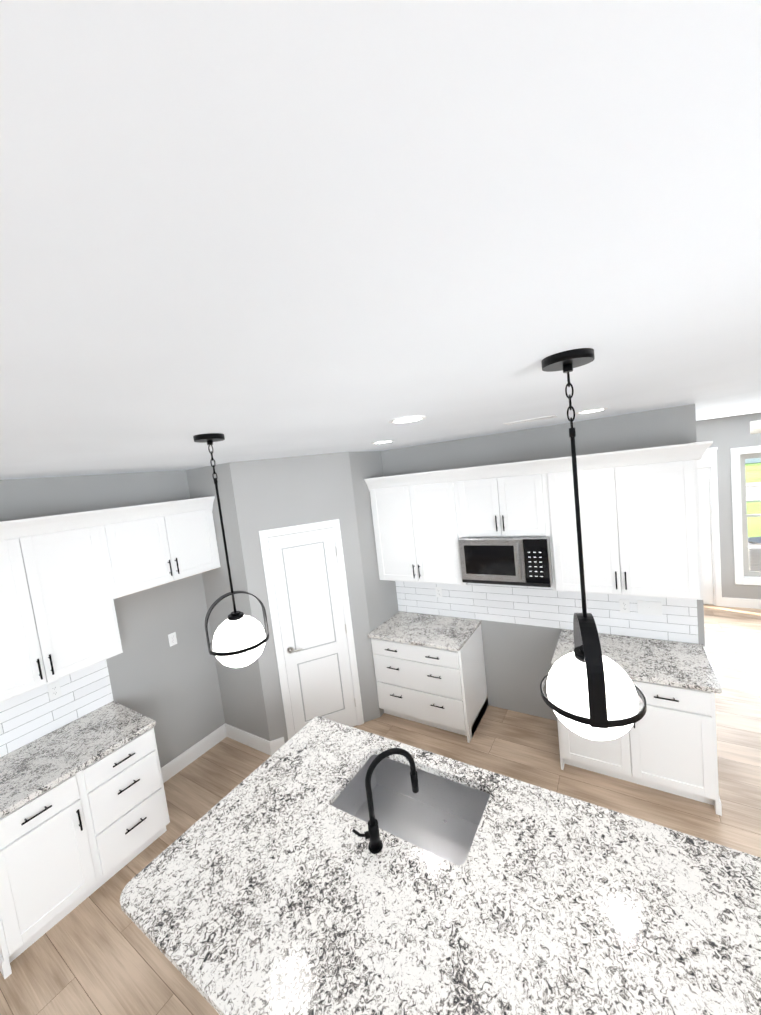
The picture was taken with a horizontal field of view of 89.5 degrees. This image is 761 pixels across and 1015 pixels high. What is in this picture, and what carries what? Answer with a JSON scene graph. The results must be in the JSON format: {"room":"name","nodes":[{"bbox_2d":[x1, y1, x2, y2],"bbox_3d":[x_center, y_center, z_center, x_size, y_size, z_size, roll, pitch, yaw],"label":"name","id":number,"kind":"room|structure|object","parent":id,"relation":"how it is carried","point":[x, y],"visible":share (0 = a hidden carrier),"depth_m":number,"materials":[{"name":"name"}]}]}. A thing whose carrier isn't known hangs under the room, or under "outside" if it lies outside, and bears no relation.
{"room":"kitchen","nodes":[
{"label":"kitchen","id":0,"kind":"room"},
{"bbox_2d":[0,604,760,1014],"bbox_3d":[1.874,2.205,1.472,8.780,0.060,10.840,-3,6,32],"label":"floor","id":1,"kind":"structure","parent":0,"point":[96,952],"depth_m":2.77,"materials":[{"name":"brown wood"}]},
{"bbox_2d":[0,776,99,978],"bbox_3d":[-2.213,2.113,2.399,0.620,0.879,0.467,-3,6,32],"label":"base cabinet","id":2,"kind":"object","parent":1,"relation":"on","point":[48,869],"depth_m":2.23,"materials":[{"name":"white wood"}]},
{"bbox_2d":[0,700,155,819],"bbox_3d":[-2.135,1.630,2.539,0.650,0.036,0.950,-3,6,32],"label":"countertop","id":3,"kind":"structure","parent":2,"relation":"on","point":[32,769],"depth_m":2.53,"materials":[{"name":"white stone"}]},
{"bbox_2d":[76,728,169,886],"bbox_3d":[-1.970,2.052,2.788,0.620,0.879,0.460,-3,6,32],"label":"base cabinet","id":4,"kind":"object","parent":1,"relation":"on","point":[84,814],"depth_m":2.59,"materials":[{"name":"white wood"}]},
{"bbox_2d":[369,621,487,742],"bbox_3d":[0.503,1.674,3.922,0.953,0.879,0.620,-3,6,32],"label":"base cabinet","id":5,"kind":"object","parent":1,"relation":"on","point":[438,688],"depth_m":3.64,"materials":[{"name":"white wood"}]},
{"bbox_2d":[368,609,479,652],"bbox_3d":[0.446,1.223,3.868,0.959,0.036,0.650,-3,6,32],"label":"countertop","id":6,"kind":"structure","parent":5,"relation":"on","point":[430,630],"depth_m":3.79,"materials":[{"name":"white stone"}]},
{"bbox_2d":[120,716,760,1014],"bbox_3d":[0.221,1.694,1.503,2.270,1.318,1.250,-3,6,32],"label":"kitchen island","id":7,"kind":"object","parent":1,"relation":"on","point":[317,865],"visible":1,"depth_m":1.41,"materials":[{"name":"white stone"}]},
{"bbox_2d":[352,747,418,853],"bbox_3d":[0.021,1.242,1.652,0.208,0.402,0.250,-3,6,32],"label":"faucet","id":8,"kind":"object","parent":7,"relation":"on","point":[374,840],"depth_m":1.63,"materials":[{"name":"black metal"}]},
{"bbox_2d":[557,681,721,815],"bbox_3d":[1.951,1.589,3.002,0.972,0.879,0.620,-3,6,32],"label":"base cabinet","id":9,"kind":"object","parent":1,"relation":"on","point":[672,749],"depth_m":2.64,"materials":[{"name":"white wood"}]},
{"bbox_2d":[552,629,721,692],"bbox_3d":[1.897,1.138,2.947,0.996,0.036,0.650,-3,6,32],"label":"countertop","id":10,"kind":"structure","parent":9,"relation":"on","point":[678,664],"depth_m":2.82,"materials":[{"name":"white stone"}]},
{"bbox_2d":[0,404,760,767],"bbox_3d":[1.717,0.819,1.352,8.780,2.740,10.840,-3,6,32],"label":"wall","id":11,"kind":"structure","parent":0,"point":[186,692],"depth_m":3.59,"materials":[{"name":"paint"}]},
{"bbox_2d":[0,516,122,707],"bbox_3d":[-2.370,0.656,2.548,0.340,1.025,0.915,-3,6,32],"label":"upper cabinet","id":12,"kind":"object","parent":11,"relation":"attached to","point":[58,613],"depth_m":2.55,"materials":[{"name":"white wood"}]},
{"bbox_2d":[0,631,177,784],"bbox_3d":[-2.274,1.361,2.938,0.016,0.458,1.485,-3,6,32],"label":"backsplash","id":13,"kind":"structure","parent":11,"relation":"attached to","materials":[{"name":"tile"}]},
{"bbox_2d":[100,500,220,647],"bbox_3d":[-1.889,0.535,3.315,0.340,1.025,0.913,-3,6,32],"label":"upper cabinet","id":14,"kind":"object","parent":11,"relation":"attached to","point":[148,548],"depth_m":3.13,"materials":[{"name":"white wood"}]},
{"bbox_2d":[161,724,225,782],"bbox_3d":[-1.823,2.344,3.561,0.014,0.135,0.915,-3,6,32],"label":"baseboard","id":15,"kind":"structure","parent":11,"relation":"attached to","point":[177,764],"depth_m":3.62,"materials":[{"name":"white wood"}]},
{"bbox_2d":[225,723,280,755],"bbox_3d":[-1.255,2.264,3.741,0.727,0.135,0.034,-3,6,32],"label":"baseboard","id":16,"kind":"structure","parent":11,"relation":"attached to","point":[258,743],"depth_m":3.71,"materials":[{"name":"white wood"}]},
{"bbox_2d":[259,519,363,739],"bbox_3d":[-0.634,1.204,3.683,0.750,2.105,0.018,-8,5,-20],"label":"door frame","id":17,"kind":"structure","parent":11,"relation":"attached to","point":[264,535],"depth_m":3.62,"materials":[{"name":"white wood"}]},
{"bbox_2d":[268,528,356,733],"bbox_3d":[-0.625,1.237,3.685,0.388,2.022,0.493,-3,6,32],"label":"pantry door","id":18,"kind":"structure","parent":11,"relation":"in","point":[309,604],"depth_m":3.67,"materials":[{"name":"white wood"}]},
{"bbox_2d":[367,473,463,588],"bbox_3d":[0.414,0.222,3.915,0.953,1.025,0.340,-3,6,32],"label":"upper cabinet","id":19,"kind":"object","parent":11,"relation":"attached to","point":[416,520],"depth_m":3.76,"materials":[{"name":"white wood"}]},
{"bbox_2d":[452,537,527,588],"bbox_3d":[1.050,0.448,3.477,0.560,0.400,0.467,-3,6,32],"label":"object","id":20,"kind":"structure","parent":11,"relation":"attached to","point":[459,551],"depth_m":3.34,"materials":[{"name":"white metal"}]},
{"bbox_2d":[456,465,555,592],"bbox_3d":[1.134,0.180,3.458,0.755,1.025,0.340,-3,6,32],"label":"upper cabinet","id":21,"kind":"object","parent":11,"relation":"attached to","point":[492,502],"depth_m":3.27,"materials":[{"name":"white wood"}]},
{"bbox_2d":[458,529,557,587],"bbox_3d":[1.130,0.443,3.426,0.749,0.400,0.468,-3,6,32],"label":"microwave","id":22,"kind":"object","parent":21,"relation":"attached to","point":[511,559],"depth_m":3.25,"materials":[{"name":"silver metal"}]},
{"bbox_2d":[394,571,698,643],"bbox_3d":[1.304,0.893,3.654,2.668,0.458,0.024,-3,6,32],"label":"backsplash","id":23,"kind":"structure","parent":11,"relation":"attached to","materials":[{"name":"tile"}]},
{"bbox_2d":[544,449,703,604],"bbox_3d":[1.857,0.138,2.999,0.960,1.025,0.340,-3,6,32],"label":"upper cabinet","id":24,"kind":"object","parent":11,"relation":"attached to","point":[640,514],"depth_m":2.82,"materials":[{"name":"white wood"}]},
{"bbox_2d":[698,468,713,603],"bbox_3d":[4.537,0.454,5.823,0.772,2.035,0.108,-3,6,32],"label":"exterior door","id":25,"kind":"structure","parent":11,"relation":"in","point":[706,536],"depth_m":5.66,"materials":[{"name":"white"}]},
{"bbox_2d":[698,447,721,605],"bbox_3d":[4.540,0.313,5.853,0.960,2.335,0.174,-3,6,32],"label":"door frame","id":26,"kind":"structure","parent":11,"relation":"attached to","point":[708,459],"depth_m":5.56,"materials":[{"name":"white wood"}]},
{"bbox_2d":[722,597,760,608],"bbox_3d":[6.624,1.294,4.632,3.785,0.135,0.014,-3,6,32],"label":"baseboard","id":27,"kind":"structure","parent":11,"relation":"attached to","point":[726,602],"depth_m":5.53,"materials":[{"name":"white wood"}]},
{"bbox_2d":[730,445,760,585],"bbox_3d":[5.541,0.103,5.198,1.176,1.956,0.155,-3,6,32],"label":"window unit","id":28,"kind":"structure","parent":11,"relation":"in","point":[745,528],"depth_m":5.43,"materials":[{"name":"white plastic"}]},
{"bbox_2d":[0,0,760,479],"bbox_3d":[1.560,-0.567,1.232,8.780,0.060,10.840,-3,6,32],"label":"ceiling","id":29,"kind":"structure","parent":0,"point":[250,230],"depth_m":0.38,"materials":[{"name":"paint"}]},
{"bbox_2d":[193,433,268,667],"bbox_3d":[-0.688,0.203,1.712,0.261,1.043,0.261,-3,6,32],"label":"pendant light","id":30,"kind":"object","parent":29,"relation":"hanging from","point":[239,640],"visible":1,"depth_m":1.68,"materials":[{"name":"white glass"}]},
{"bbox_2d":[371,440,394,443],"bbox_3d":[0.019,-0.512,3.002,0.184,0.006,0.184,-3,6,32],"label":"recessed light","id":31,"kind":"object","parent":29,"relation":"in","point":[384,441],"visible":0.98,"depth_m":2.96,"materials":[{"name":"white"}]},
{"bbox_2d":[389,415,425,422],"bbox_3d":[0.131,-0.426,1.863,0.184,0.006,0.184,-3,6,32],"label":"recessed light","id":32,"kind":"object","parent":29,"relation":"in","point":[407,419],"visible":0.96,"depth_m":1.83,"materials":[{"name":"white plastic"}]},
{"bbox_2d":[504,415,556,424],"bbox_3d":[1.012,-0.590,2.594,0.320,0.006,0.140,-3,6,32],"label":"ceiling vent","id":33,"kind":"object","parent":29,"relation":"in","point":[532,419],"visible":1,"depth_m":2.58,"materials":[{"name":"white metal"}]},
{"bbox_2d":[575,408,607,413],"bbox_3d":[1.337,-0.613,2.435,0.184,0.006,0.184,-3,6,32],"label":"recessed light","id":34,"kind":"object","parent":29,"relation":"in","point":[590,410],"visible":0.94,"depth_m":2.40,"materials":[{"name":"white plastic"}]},
{"bbox_2d":[540,348,646,740],"bbox_3d":[0.545,0.121,1.047,0.261,1.043,0.263,-3,6,32],"label":"pendant light","id":35,"kind":"object","parent":29,"relation":"hanging from","point":[592,691],"visible":1,"depth_m":1.00,"materials":[{"name":"white glass"}]},
{"bbox_2d":[750,420,760,433],"bbox_3d":[4.093,-0.906,3.925,0.450,0.300,0.450,-3,6,32],"label":"drum ceiling light","id":36,"kind":"object","parent":29,"relation":"attached to","point":[755,427],"visible":1,"depth_m":3.97,"materials":[{"name":"white fabric"}]},
{"bbox_2d":[524,537,555,588],"bbox_3d":[1.380,0.426,3.299,0.189,0.400,0.414,-3,6,32],"label":"control panel","id":37,"kind":"object","parent":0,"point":[537,550],"depth_m":3.13,"materials":[{"name":"black plastic"}]},
{"label":"outside","id":38,"kind":"structure","parent":0,"visible":0},
{"bbox_2d":[745,462,760,536],"bbox_3d":[46.469,-8.754,71.310,250.000,0.240,156.280,-3,6,32],"label":"ground","id":39,"kind":"structure","parent":38,"point":[756,497],"depth_m":15.39,"materials":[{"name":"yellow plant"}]},
{"bbox_2d":[745,458,760,463],"bbox_3d":[37.534,-9.247,35.336,15.500,9.200,11.000,-3,6,32],"label":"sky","id":40,"kind":"structure","parent":39,"relation":"on","point":[754,460],"depth_m":33.34,"materials":[{"name":"brick"}]},
{"bbox_2d":[748,536,760,570],"bbox_3d":[6.257,0.982,6.059,0.900,0.950,0.900,-3,6,32],"label":"air conditioning unit","id":41,"kind":"object","parent":39,"relation":"on","point":[754,557],"depth_m":5.89,"materials":[{"name":"grey metal"}]}
]}

